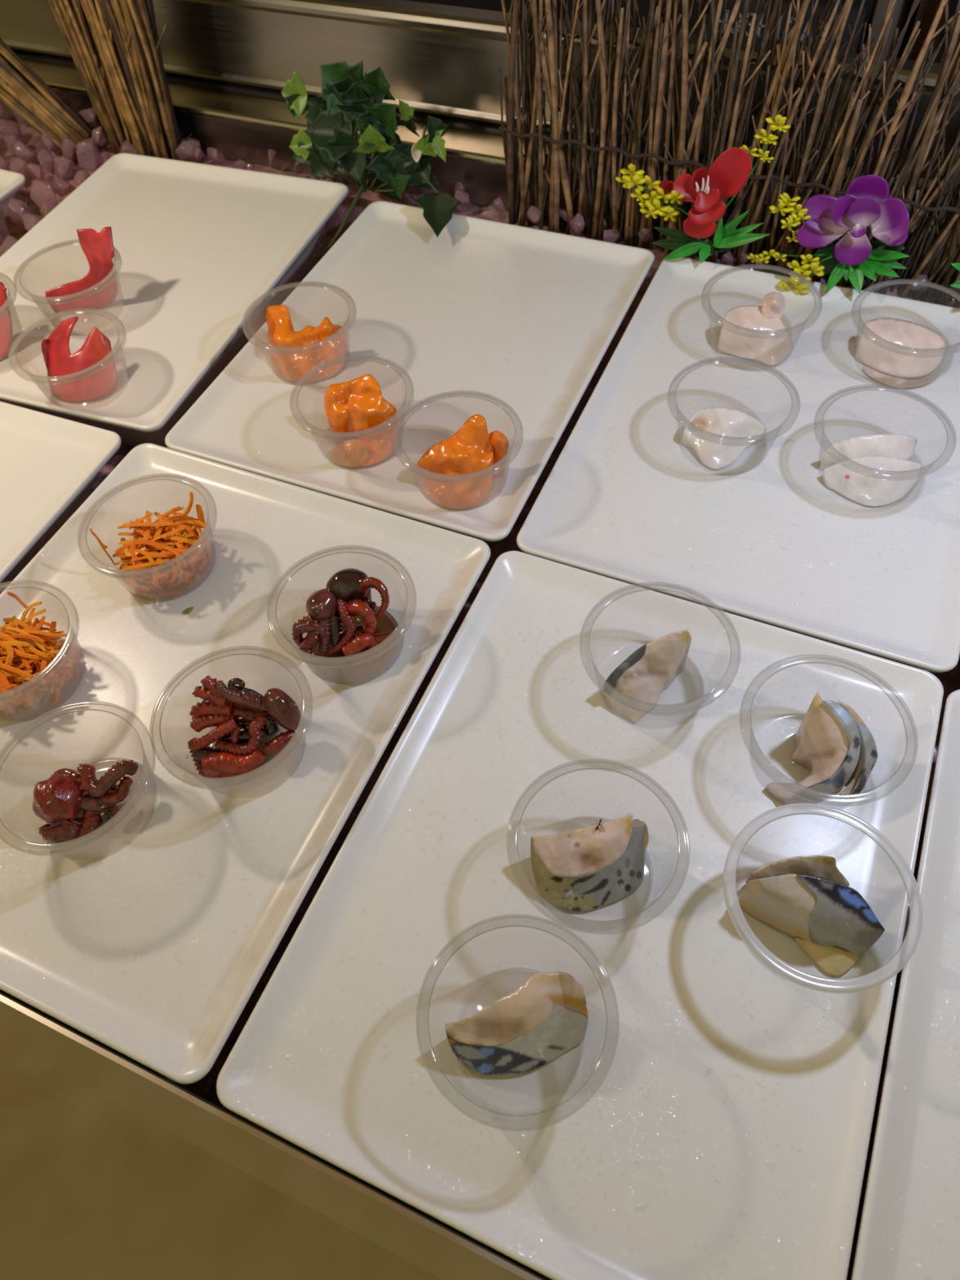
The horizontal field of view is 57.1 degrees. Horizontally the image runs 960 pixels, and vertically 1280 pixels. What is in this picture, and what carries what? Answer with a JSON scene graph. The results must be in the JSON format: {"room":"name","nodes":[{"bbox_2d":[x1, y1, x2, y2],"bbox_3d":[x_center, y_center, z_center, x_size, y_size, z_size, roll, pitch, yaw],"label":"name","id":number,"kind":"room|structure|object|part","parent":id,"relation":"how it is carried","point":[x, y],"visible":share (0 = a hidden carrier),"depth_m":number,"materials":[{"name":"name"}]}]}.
{"room":"buffet restaurant","nodes":[
{"label":"buffet restaurant","id":0,"kind":"room"},
{"bbox_2d":[0,89,957,292],"bbox_3d":[0.062,-0.391,0.819,1.750,0.091,0.014,18,58,16],"label":"wall","id":1,"kind":"structure","parent":0,"point":[479,184],"depth_m":0.87,"materials":[{"name":"silver metal"}]},
{"bbox_2d":[0,0,959,195],"bbox_3d":[0.079,-0.487,0.767,1.750,0.081,0.024,18,58,16],"label":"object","id":2,"kind":"structure","parent":1,"relation":"attached to","point":[436,59],"depth_m":0.81,"materials":[{"name":"silver metal"}]},
{"bbox_2d":[10,48,951,201],"bbox_3d":[0.081,-0.460,0.805,1.750,0.006,0.026,18,58,16],"label":"trim","id":3,"kind":"structure","parent":1,"relation":"attached to","point":[179,77],"depth_m":0.89,"materials":[{"name":"black"}]},
{"bbox_2d":[18,56,946,236],"bbox_3d":[0.066,-0.431,0.786,1.750,0.006,0.048,18,58,16],"label":"trim","id":4,"kind":"structure","parent":1,"relation":"on","point":[462,142],"depth_m":0.86,"materials":[{"name":"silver metal"}]},
{"bbox_2d":[940,31,959,65],"bbox_3d":[0.360,-0.513,0.580,0.024,0.560,0.024,-29,58,-16],"label":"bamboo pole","id":5,"kind":"object","parent":1,"relation":"attached to","point":[959,32],"visible":0.02,"depth_m":0.67,"materials":[{"name":"brown wood"}]},
{"bbox_2d":[896,0,958,63],"bbox_3d":[0.665,-0.542,0.518,0.875,0.660,0.015,18,58,16],"label":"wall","id":6,"kind":"structure","parent":0,"point":[952,10],"depth_m":0.76,"materials":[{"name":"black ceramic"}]},
{"bbox_2d":[907,0,951,62],"bbox_3d":[0.366,-0.617,0.590,0.023,0.660,0.025,18,58,16],"label":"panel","id":7,"kind":"object","parent":6,"relation":"attached to","point":[927,9],"visible":0.02,"depth_m":0.73,"materials":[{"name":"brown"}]},
{"bbox_3d":[-0.083,-0.078,0.670,1.750,0.015,0.752,18,58,16],"label":"floor","id":8,"kind":"structure","parent":0,"visible":0},
{"bbox_2d":[0,991,547,1279],"bbox_3d":[-0.307,0.311,0.339,1.750,0.029,0.364,18,58,16],"label":"countertop","id":9,"kind":"structure","parent":8,"relation":"on","point":[111,1168],"depth_m":0.37,"materials":[{"name":"beige"}]},
{"bbox_2d":[0,118,959,1279],"bbox_3d":[-0.087,-0.095,0.638,1.730,0.044,0.740,18,58,16],"label":"display counter","id":10,"kind":"object","parent":8,"relation":"on","point":[51,175],"visible":0.08,"depth_m":0.74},
{"bbox_2d":[0,168,25,250],"bbox_3d":[-0.627,-0.352,0.836,0.265,0.057,0.335,19,59,16],"label":"serving tray","id":11,"kind":"object","parent":10,"relation":"on","point":[11,182],"visible":1,"depth_m":0.86,"materials":[{"name":"white plastic"}]},
{"bbox_2d":[0,37,95,162],"bbox_3d":[-0.489,-0.575,0.884,0.191,0.174,0.040,20,59,17],"label":"bundle","id":12,"kind":"object","parent":10,"relation":"on","point":[22,91],"visible":1,"depth_m":0.89,"materials":[{"name":"wood"}]},
{"bbox_2d":[0,401,120,594],"bbox_3d":[-0.408,-0.032,0.599,0.200,0.057,0.332,17,58,15],"label":"serving tray","id":13,"kind":"object","parent":10,"relation":"on","point":[50,464],"visible":0.89,"depth_m":0.63,"materials":[{"name":"white plastic"}]},
{"bbox_2d":[45,0,186,161],"bbox_3d":[-0.339,-0.564,0.816,0.127,0.233,0.054,10,57,11],"label":"bundle","id":14,"kind":"object","parent":10,"relation":"on","point":[113,46],"visible":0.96,"depth_m":0.83,"materials":[{"name":"wood"}]},
{"bbox_2d":[0,152,348,448],"bbox_3d":[-0.296,-0.302,0.779,0.258,0.057,0.346,15,58,14],"label":"serving tray","id":15,"kind":"object","parent":10,"relation":"on","point":[198,245],"visible":0.94,"depth_m":0.77,"materials":[{"name":"white plastic"}]},
{"bbox_2d":[9,309,126,384],"bbox_3d":[-0.301,-0.206,0.663,0.084,0.041,0.084,34,64,24],"label":"cup","id":16,"kind":"object","parent":15,"relation":"on","point":[100,309],"visible":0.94,"depth_m":0.66,"materials":[{"name":"plastic"}]},
{"bbox_2d":[41,338,48,369],"bbox_3d":[-0.330,-0.214,0.674,0.003,0.026,0.018,12,57,12],"label":"tuna slice","id":17,"kind":"object","parent":16,"relation":"in","point":[44,344],"visible":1,"depth_m":0.67,"materials":[{"name":"red food"}]},
{"bbox_2d":[47,316,116,402],"bbox_3d":[-0.304,-0.211,0.665,0.056,0.040,0.050,18,58,16],"label":"tuna slice","id":18,"kind":"object","parent":16,"relation":"in","point":[96,348],"visible":1,"depth_m":0.67,"materials":[{"name":"red food"}]},
{"bbox_2d":[13,240,122,304],"bbox_3d":[-0.327,-0.284,0.719,0.084,0.041,0.084,4,56,6],"label":"cup","id":19,"kind":"object","parent":15,"relation":"on","point":[73,241],"visible":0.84,"depth_m":0.70,"materials":[{"name":"plastic"}]},
{"bbox_2d":[44,226,118,312],"bbox_3d":[-0.324,-0.298,0.714,0.072,0.062,0.019,-9,55,-2],"label":"tuna slice","id":20,"kind":"object","parent":19,"relation":"in","point":[98,248],"visible":1,"depth_m":0.72,"materials":[{"name":"red food"}]},
{"bbox_3d":[-0.402,-0.251,0.701,0.084,0.041,0.084,18,58,16],"label":"cup","id":21,"kind":"object","parent":15,"relation":"on","visible":0},
{"bbox_2d":[0,281,13,359],"bbox_3d":[-0.385,-0.248,0.693,0.048,0.046,0.030,-24,57,-12],"label":"tuna slice","id":22,"kind":"object","parent":21,"relation":"in","point":[6,323],"visible":1,"depth_m":0.70,"materials":[{"name":"red food"}]},
{"bbox_2d":[0,443,490,1084],"bbox_3d":[-0.182,0.043,0.532,0.277,0.057,0.339,18,58,16],"label":"serving tray","id":23,"kind":"object","parent":10,"relation":"on","point":[152,942],"visible":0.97,"depth_m":0.49,"materials":[{"name":"white plastic"}]},
{"bbox_2d":[0,579,79,689],"bbox_3d":[-0.267,0.011,0.510,0.084,0.041,0.084,34,64,24],"label":"cup","id":24,"kind":"object","parent":23,"relation":"on","point":[24,580],"visible":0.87,"depth_m":0.52,"materials":[{"name":"plastic"}]},
{"bbox_2d":[0,591,81,716],"bbox_3d":[-0.268,0.009,0.508,0.060,0.044,0.061,-39,62,-21],"label":"carrot","id":25,"kind":"object","parent":24,"relation":"in","point":[27,652],"visible":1,"depth_m":0.51,"materials":[{"name":"orange food"}]},
{"bbox_2d":[0,701,155,856],"bbox_3d":[-0.205,0.078,0.459,0.084,0.041,0.084,34,64,24],"label":"cup","id":26,"kind":"object","parent":23,"relation":"on","point":[82,701],"visible":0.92,"depth_m":0.46,"materials":[{"name":"plastic"}]},
{"bbox_2d":[31,759,138,847],"bbox_3d":[-0.206,0.085,0.461,0.055,0.028,0.038,-5,55,0],"label":"octopus","id":27,"kind":"object","parent":26,"relation":"in","point":[77,798],"visible":0.99,"depth_m":0.46,"materials":[{"name":"red food"}]},
{"bbox_2d":[123,808,143,833],"bbox_3d":[-0.184,0.096,0.469,0.006,0.002,0.015,18,58,16],"label":"scrap","id":28,"kind":"object","parent":23,"relation":"on","point":[132,824],"visible":1,"depth_m":0.47,"materials":[{"name":"brown food"}]},
{"bbox_2d":[77,473,217,577],"bbox_3d":[-0.202,-0.060,0.555,0.084,0.041,0.084,34,64,24],"label":"cup","id":29,"kind":"object","parent":23,"relation":"on","point":[155,473],"visible":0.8,"depth_m":0.55,"materials":[{"name":"plastic"}]},
{"bbox_2d":[90,491,212,596],"bbox_3d":[-0.202,-0.062,0.550,0.064,0.047,0.061,23,60,18],"label":"carrot","id":30,"kind":"object","parent":29,"relation":"in","point":[161,543],"visible":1,"depth_m":0.55,"materials":[{"name":"orange food"}]},
{"bbox_2d":[182,607,193,613],"bbox_3d":[-0.182,-0.019,0.549,0.005,0.001,0.006,18,58,16],"label":"crumb","id":31,"kind":"object","parent":23,"relation":"on","point":[188,611],"visible":1,"depth_m":0.55,"materials":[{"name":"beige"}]},
{"bbox_2d":[150,645,313,789],"bbox_3d":[-0.128,0.049,0.474,0.084,0.041,0.084,34,64,24],"label":"cup","id":32,"kind":"object","parent":23,"relation":"on","point":[238,646],"visible":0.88,"depth_m":0.46,"materials":[{"name":"plastic"}]},
{"bbox_2d":[186,675,269,783],"bbox_3d":[-0.138,0.048,0.476,0.045,0.038,0.046,6,56,8],"label":"octopus","id":33,"kind":"object","parent":32,"relation":"in","point":[237,756],"visible":1,"depth_m":0.48,"materials":[{"name":"red food"}]},
{"bbox_2d":[262,687,301,755],"bbox_3d":[-0.108,0.043,0.477,0.023,0.029,0.028,-16,56,-7],"label":"octopus","id":34,"kind":"object","parent":32,"relation":"in","point":[282,712],"visible":0.99,"depth_m":0.47,"materials":[{"name":"red food"}]},
{"bbox_2d":[266,545,416,661],"bbox_3d":[-0.077,-0.010,0.512,0.084,0.041,0.084,4,56,6],"label":"cup","id":35,"kind":"object","parent":23,"relation":"on","point":[340,545],"visible":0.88,"depth_m":0.51,"materials":[{"name":"plastic"}]},
{"bbox_2d":[292,588,355,657],"bbox_3d":[-0.092,-0.009,0.513,0.036,0.030,0.033,-20,56,-10],"label":"octopus","id":36,"kind":"object","parent":35,"relation":"in","point":[326,629],"visible":1,"depth_m":0.51,"materials":[{"name":"red food"}]},
{"bbox_2d":[307,605,400,680],"bbox_3d":[-0.076,0.001,0.527,0.057,0.001,0.057,18,58,16],"label":"marinade","id":37,"kind":"object","parent":35,"relation":"in","point":[331,666],"visible":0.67,"depth_m":0.52,"materials":[{"name":"brown"}]},
{"bbox_2d":[325,568,398,681],"bbox_3d":[-0.070,-0.012,0.512,0.040,0.039,0.056,-12,55,-4],"label":"octopus","id":38,"kind":"object","parent":35,"relation":"in","point":[353,586],"visible":1,"depth_m":0.51,"materials":[{"name":"red food"}]},
{"bbox_2d":[280,60,462,259],"bbox_3d":[-0.108,-0.409,0.759,0.181,0.120,0.109,18,58,16],"label":"sprig","id":39,"kind":"object","parent":10,"relation":"on","point":[349,102],"visible":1,"depth_m":0.77,"materials":[{"name":"green plant"}]},
{"bbox_3d":[-0.125,-0.377,0.794,0.011,0.029,0.082,18,58,16],"label":"stem","id":40,"kind":"part","parent":39,"relation":"part of","materials":[{"name":"green plant"}]},
{"bbox_3d":[-0.120,-0.427,0.809,0.016,0.018,0.004,33,63,23],"label":"stem","id":41,"kind":"part","parent":39,"relation":"part of","materials":[{"name":"green plant"}]},
{"bbox_3d":[-0.100,-0.421,0.793,0.015,0.035,0.003,3,56,6],"label":"stem","id":42,"kind":"part","parent":39,"relation":"part of","materials":[{"name":"green plant"}]},
{"bbox_3d":[-0.088,-0.426,0.786,0.031,0.051,0.003,-2,55,2],"label":"stem","id":43,"kind":"part","parent":39,"relation":"part of","materials":[{"name":"green plant"}]},
{"bbox_3d":[-0.071,-0.424,0.779,0.057,0.061,0.004,11,57,11],"label":"stem","id":44,"kind":"part","parent":39,"relation":"part of","materials":[{"name":"green plant"}]},
{"bbox_3d":[-0.066,-0.407,0.794,0.071,0.018,0.009,21,59,17],"label":"stem","id":45,"kind":"part","parent":39,"relation":"part of","materials":[{"name":"green plant"}]},
{"bbox_2d":[164,200,654,546],"bbox_3d":[-0.039,-0.215,0.702,0.266,0.057,0.339,18,58,15],"label":"serving tray","id":46,"kind":"object","parent":10,"relation":"on","point":[524,317],"visible":0.91,"depth_m":0.68,"materials":[{"name":"white plastic"}]},
{"bbox_2d":[242,280,356,355],"bbox_3d":[-0.132,-0.228,0.667,0.084,0.041,0.084,4,56,6],"label":"cup","id":47,"kind":"object","parent":46,"relation":"on","point":[306,281],"visible":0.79,"depth_m":0.66,"materials":[{"name":"plastic"}]},
{"bbox_2d":[265,305,347,382],"bbox_3d":[-0.137,-0.224,0.665,0.064,0.036,0.043,18,58,16],"label":"slice","id":48,"kind":"object","parent":47,"relation":"in","point":[332,346],"visible":0.99,"depth_m":0.67,"materials":[{"name":"orange food"}]},
{"bbox_2d":[289,356,413,435],"bbox_3d":[-0.086,-0.155,0.613,0.084,0.041,0.084,34,64,24],"label":"cup","id":49,"kind":"object","parent":46,"relation":"on","point":[349,357],"visible":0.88,"depth_m":0.60,"materials":[{"name":"plastic"}]},
{"bbox_2d":[331,439,369,466],"bbox_3d":[-0.091,-0.129,0.611,0.027,0.013,0.014,1,55,5],"label":"slice","id":50,"kind":"object","parent":49,"relation":"in","point":[353,452],"visible":1,"depth_m":0.61,"materials":[{"name":"orange food"}]},
{"bbox_2d":[324,373,400,466],"bbox_3d":[-0.083,-0.155,0.609,0.035,0.045,0.051,-37,61,-20],"label":"slice","id":51,"kind":"object","parent":49,"relation":"in","point":[352,406],"visible":1,"depth_m":0.61,"materials":[{"name":"orange food"}]},
{"bbox_2d":[392,390,523,481],"bbox_3d":[-0.013,-0.122,0.585,0.084,0.041,0.084,34,64,24],"label":"cup","id":52,"kind":"object","parent":46,"relation":"on","point":[457,390],"visible":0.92,"depth_m":0.58,"materials":[{"name":"plastic"}]},
{"bbox_2d":[415,413,494,508],"bbox_3d":[-0.015,-0.115,0.577,0.051,0.045,0.038,-17,56,-8],"label":"slice","id":53,"kind":"object","parent":52,"relation":"in","point":[469,451],"visible":1,"depth_m":0.58,"materials":[{"name":"orange food"}]},
{"bbox_2d":[488,430,508,476],"bbox_3d":[0.012,-0.123,0.585,0.014,0.037,0.007,18,58,16],"label":"slice","id":54,"kind":"object","parent":52,"relation":"in","point":[500,442],"visible":1,"depth_m":0.58,"materials":[{"name":"orange food"}]},
{"bbox_2d":[216,551,943,1279],"bbox_3d":[0.070,0.126,0.459,0.265,0.057,0.338,18,58,16],"label":"serving tray","id":55,"kind":"object","parent":10,"relation":"on","point":[726,1135],"visible":0.95,"depth_m":0.42,"materials":[{"name":"white plastic"}]},
{"bbox_2d":[416,914,619,1131],"bbox_3d":[0.016,0.167,0.383,0.084,0.041,0.084,34,64,24],"label":"cup","id":56,"kind":"object","parent":55,"relation":"on","point":[507,914],"visible":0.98,"depth_m":0.39,"materials":[{"name":"clear plastic"}]},
{"bbox_2d":[444,971,588,1075],"bbox_3d":[0.018,0.170,0.387,0.063,0.028,0.030,-22,57,-11],"label":"slice","id":57,"kind":"object","parent":56,"relation":"in","point":[528,1028],"visible":1,"depth_m":0.39,"materials":[{"name":"beige food"}]},
{"bbox_2d":[506,759,689,934],"bbox_3d":[0.055,0.104,0.424,0.084,0.041,0.084,34,64,24],"label":"cup","id":58,"kind":"object","parent":55,"relation":"on","point":[666,795],"visible":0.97,"depth_m":0.42,"materials":[{"name":"clear plastic"}]},
{"bbox_2d":[530,812,648,911],"bbox_3d":[0.054,0.108,0.425,0.058,0.033,0.034,-7,55,-1],"label":"slice","id":59,"kind":"object","parent":58,"relation":"in","point":[586,868],"visible":1,"depth_m":0.43,"materials":[{"name":"beige food"}]},
{"bbox_2d":[591,817,604,831],"bbox_3d":[0.056,0.089,0.422,0.006,0.001,0.007,-13,55,-5],"label":"ant","id":60,"kind":"object","parent":59,"relation":"on","point":[597,827],"visible":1,"depth_m":0.42,"materials":[{"name":"black"}]},
{"bbox_2d":[579,582,741,715],"bbox_3d":[0.096,0.013,0.484,0.084,0.041,0.084,4,56,6],"label":"cup","id":61,"kind":"object","parent":55,"relation":"on","point":[643,582],"visible":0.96,"depth_m":0.48,"materials":[{"name":"clear plastic"}]},
{"bbox_2d":[602,629,691,722],"bbox_3d":[0.093,0.016,0.483,0.048,0.038,0.025,-35,60,-19],"label":"slice","id":62,"kind":"object","parent":61,"relation":"in","point":[651,668],"visible":1,"depth_m":0.48,"materials":[{"name":"beige food"}]},
{"bbox_2d":[723,803,922,993],"bbox_3d":[0.152,0.122,0.405,0.084,0.041,0.084,34,64,24],"label":"cup","id":63,"kind":"object","parent":55,"relation":"on","point":[917,893],"visible":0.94,"depth_m":0.39,"materials":[{"name":"clear plastic"}]},
{"bbox_2d":[745,855,849,886],"bbox_3d":[0.153,0.111,0.423,0.048,0.022,0.008,1,55,5],"label":"slice","id":64,"kind":"object","parent":63,"relation":"in","point":[824,867],"visible":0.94,"depth_m":0.42,"materials":[{"name":"beige food"}]},
{"bbox_2d":[737,874,884,957],"bbox_3d":[0.153,0.124,0.408,0.063,0.032,0.021,18,58,16],"label":"slice","id":65,"kind":"object","parent":63,"relation":"in","point":[820,911],"visible":1,"depth_m":0.40,"materials":[{"name":"beige food"}]},
{"bbox_2d":[794,937,858,975],"bbox_3d":[0.160,0.146,0.408,0.029,0.007,0.013,18,58,16],"label":"slice","id":66,"kind":"object","parent":63,"relation":"in","point":[833,961],"visible":1,"depth_m":0.41,"materials":[{"name":"beige food"}]},
{"bbox_2d":[739,653,918,806],"bbox_3d":[0.173,0.053,0.452,0.084,0.041,0.084,34,64,24],"label":"cup","id":67,"kind":"object","parent":55,"relation":"on","point":[806,654],"visible":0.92,"depth_m":0.44,"materials":[{"name":"clear plastic"}]},
{"bbox_2d":[765,691,860,802],"bbox_3d":[0.172,0.060,0.445,0.034,0.041,0.044,29,62,22],"label":"slice","id":68,"kind":"object","parent":67,"relation":"in","point":[827,740],"visible":1,"depth_m":0.45,"materials":[{"name":"beige food"}]},
{"bbox_2d":[837,701,877,796],"bbox_3d":[0.193,0.055,0.450,0.020,0.036,0.037,-5,55,0],"label":"slice","id":69,"kind":"object","parent":67,"relation":"in","point":[868,757],"visible":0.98,"depth_m":0.45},
{"bbox_2d":[615,114,790,263],"bbox_3d":[0.166,-0.340,0.687,0.127,0.139,0.041,18,58,16],"label":"flower spray","id":70,"kind":"object","parent":10,"relation":"on","point":[729,173],"visible":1,"depth_m":0.69,"materials":[{"name":"red plant"}]},
{"bbox_2d":[498,0,959,307],"bbox_3d":[0.303,-0.363,0.626,0.630,0.270,0.048,18,58,15],"label":"fence","id":71,"kind":"object","parent":10,"relation":"on","point":[526,181],"visible":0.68,"depth_m":0.67,"materials":[{"name":"brown plant"}]},
{"bbox_3d":[0.287,-0.331,0.658,0.593,0.018,0.007,18,58,16],"label":"binding cord","id":72,"kind":"part","parent":71,"relation":"part of","materials":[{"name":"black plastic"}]},
{"bbox_3d":[0.294,-0.389,0.617,0.593,0.017,0.006,18,58,16],"label":"binding cord","id":73,"kind":"part","parent":71,"relation":"part of","materials":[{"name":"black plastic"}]},
{"bbox_3d":[0.297,-0.347,0.673,0.593,0.018,0.007,18,58,16],"label":"binding cord","id":74,"kind":"part","parent":71,"relation":"part of","materials":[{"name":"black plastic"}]},
{"bbox_2d":[516,257,959,672],"bbox_3d":[0.209,-0.133,0.629,0.265,0.057,0.338,18,58,15],"label":"serving tray","id":75,"kind":"object","parent":10,"relation":"on","point":[762,535],"visible":0.95,"depth_m":0.59,"materials":[{"name":"white plastic"}]},
{"bbox_2d":[666,355,799,446],"bbox_3d":[0.166,-0.146,0.591,0.084,0.041,0.084,4,56,6],"label":"cup","id":76,"kind":"object","parent":75,"relation":"on","point":[727,356],"visible":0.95,"depth_m":0.58,"materials":[{"name":"clear plastic"}]},
{"bbox_2d":[681,407,766,469],"bbox_3d":[0.164,-0.142,0.598,0.048,0.022,0.039,-37,61,-20],"label":"squid piece","id":77,"kind":"object","parent":76,"relation":"in","point":[713,441],"visible":0.99,"depth_m":0.59,"materials":[{"name":"white food"}]},
{"bbox_2d":[701,265,822,338],"bbox_3d":[0.203,-0.234,0.649,0.084,0.041,0.084,4,56,6],"label":"cup","id":78,"kind":"object","parent":75,"relation":"on","point":[752,265],"visible":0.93,"depth_m":0.64,"materials":[{"name":"clear plastic"}]},
{"bbox_2d":[717,305,792,365],"bbox_3d":[0.205,-0.226,0.650,0.052,0.027,0.030,18,58,16],"label":"squid piece","id":79,"kind":"object","parent":78,"relation":"in","point":[744,343],"visible":1,"depth_m":0.65,"materials":[{"name":"white food"}]},
{"bbox_2d":[760,292,785,319],"bbox_3d":[0.213,-0.237,0.649,0.016,0.036,0.014,18,58,16],"label":"squid piece","id":80,"kind":"object","parent":79,"relation":"on","point":[773,305],"visible":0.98,"depth_m":0.64,"materials":[{"name":"white food"}]},
{"bbox_2d":[813,386,956,480],"bbox_3d":[0.254,-0.120,0.567,0.084,0.041,0.084,34,64,24],"label":"cup","id":81,"kind":"object","parent":75,"relation":"on","point":[864,386],"visible":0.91,"depth_m":0.56,"materials":[{"name":"clear plastic"}]},
{"bbox_2d":[819,434,917,469],"bbox_3d":[0.254,-0.121,0.574,0.060,0.026,0.013,-2,55,3],"label":"squid piece","id":82,"kind":"object","parent":81,"relation":"in","point":[900,446],"visible":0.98,"depth_m":0.57,"materials":[{"name":"white food"}]},
{"bbox_2d":[821,456,921,506],"bbox_3d":[0.254,-0.102,0.566,0.060,0.019,0.027,2,55,5],"label":"squid piece","id":83,"kind":"object","parent":81,"relation":"in","point":[864,484],"visible":1,"depth_m":0.57,"materials":[{"name":"white food"}]},
{"bbox_2d":[851,279,959,357],"bbox_3d":[0.303,-0.214,0.629,0.084,0.041,0.084,34,64,24],"label":"cup","id":84,"kind":"object","parent":75,"relation":"on","point":[914,279],"visible":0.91,"depth_m":0.63,"materials":[{"name":"clear plastic"}]},
{"bbox_2d":[862,365,928,387],"bbox_3d":[0.297,-0.188,0.631,0.045,0.005,0.014,18,58,16],"label":"squid piece","id":85,"kind":"object","parent":84,"relation":"in","point":[893,381],"visible":1,"depth_m":0.63,"materials":[{"name":"white food"}]},
{"bbox_2d":[855,317,945,377],"bbox_3d":[0.303,-0.210,0.635,0.059,0.023,0.034,18,58,16],"label":"squid piece","id":86,"kind":"object","parent":84,"relation":"in","point":[919,362],"visible":1,"depth_m":0.63,"materials":[{"name":"white food"}]},
{"bbox_2d":[746,174,909,293],"bbox_3d":[0.266,-0.299,0.671,0.118,0.109,0.044,18,58,16],"label":"flower spray","id":87,"kind":"object","parent":10,"relation":"on","point":[866,202],"visible":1,"depth_m":0.66,"materials":[{"name":"purple plant"}]},
{"bbox_3d":[0.288,-0.298,0.690,0.002,0.073,0.007,18,58,16],"label":"stem","id":88,"kind":"part","parent":87,"relation":"part of","materials":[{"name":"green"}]},
{"bbox_2d":[851,688,959,1279],"bbox_3d":[0.313,0.207,0.386,0.265,0.057,0.335,18,58,16],"label":"serving tray","id":89,"kind":"object","parent":10,"relation":"on","point":[909,1228],"visible":1,"depth_m":0.38,"materials":[{"name":"white plastic"}]},
{"bbox_2d":[949,262,959,288],"bbox_3d":[0.363,-0.259,0.649,0.043,0.088,0.030,-9,55,-2],"label":"flower spray","id":90,"kind":"object","parent":10,"relation":"on","point":[957,265],"visible":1,"depth_m":0.64,"materials":[{"name":"plant"}]},
{"bbox_2d":[404,0,907,57],"bbox_3d":[-0.174,-0.782,0.740,1.124,0.660,0.050,18,58,16],"label":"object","id":91,"kind":"object","parent":8,"relation":"on","point":[873,11],"visible":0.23,"depth_m":0.75,"materials":[{"name":"grey metal"}]},
{"bbox_3d":[0.259,-0.525,0.754,0.128,0.034,0.006,18,58,16],"label":"name plate","id":92,"kind":"part","parent":91,"relation":"part of","materials":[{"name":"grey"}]},
{"bbox_3d":[0.330,-0.618,0.593,0.020,0.660,0.050,18,58,16],"label":"door post","id":93,"kind":"part","parent":91,"relation":"part of","materials":[{"name":"silver metal"}]}
]}

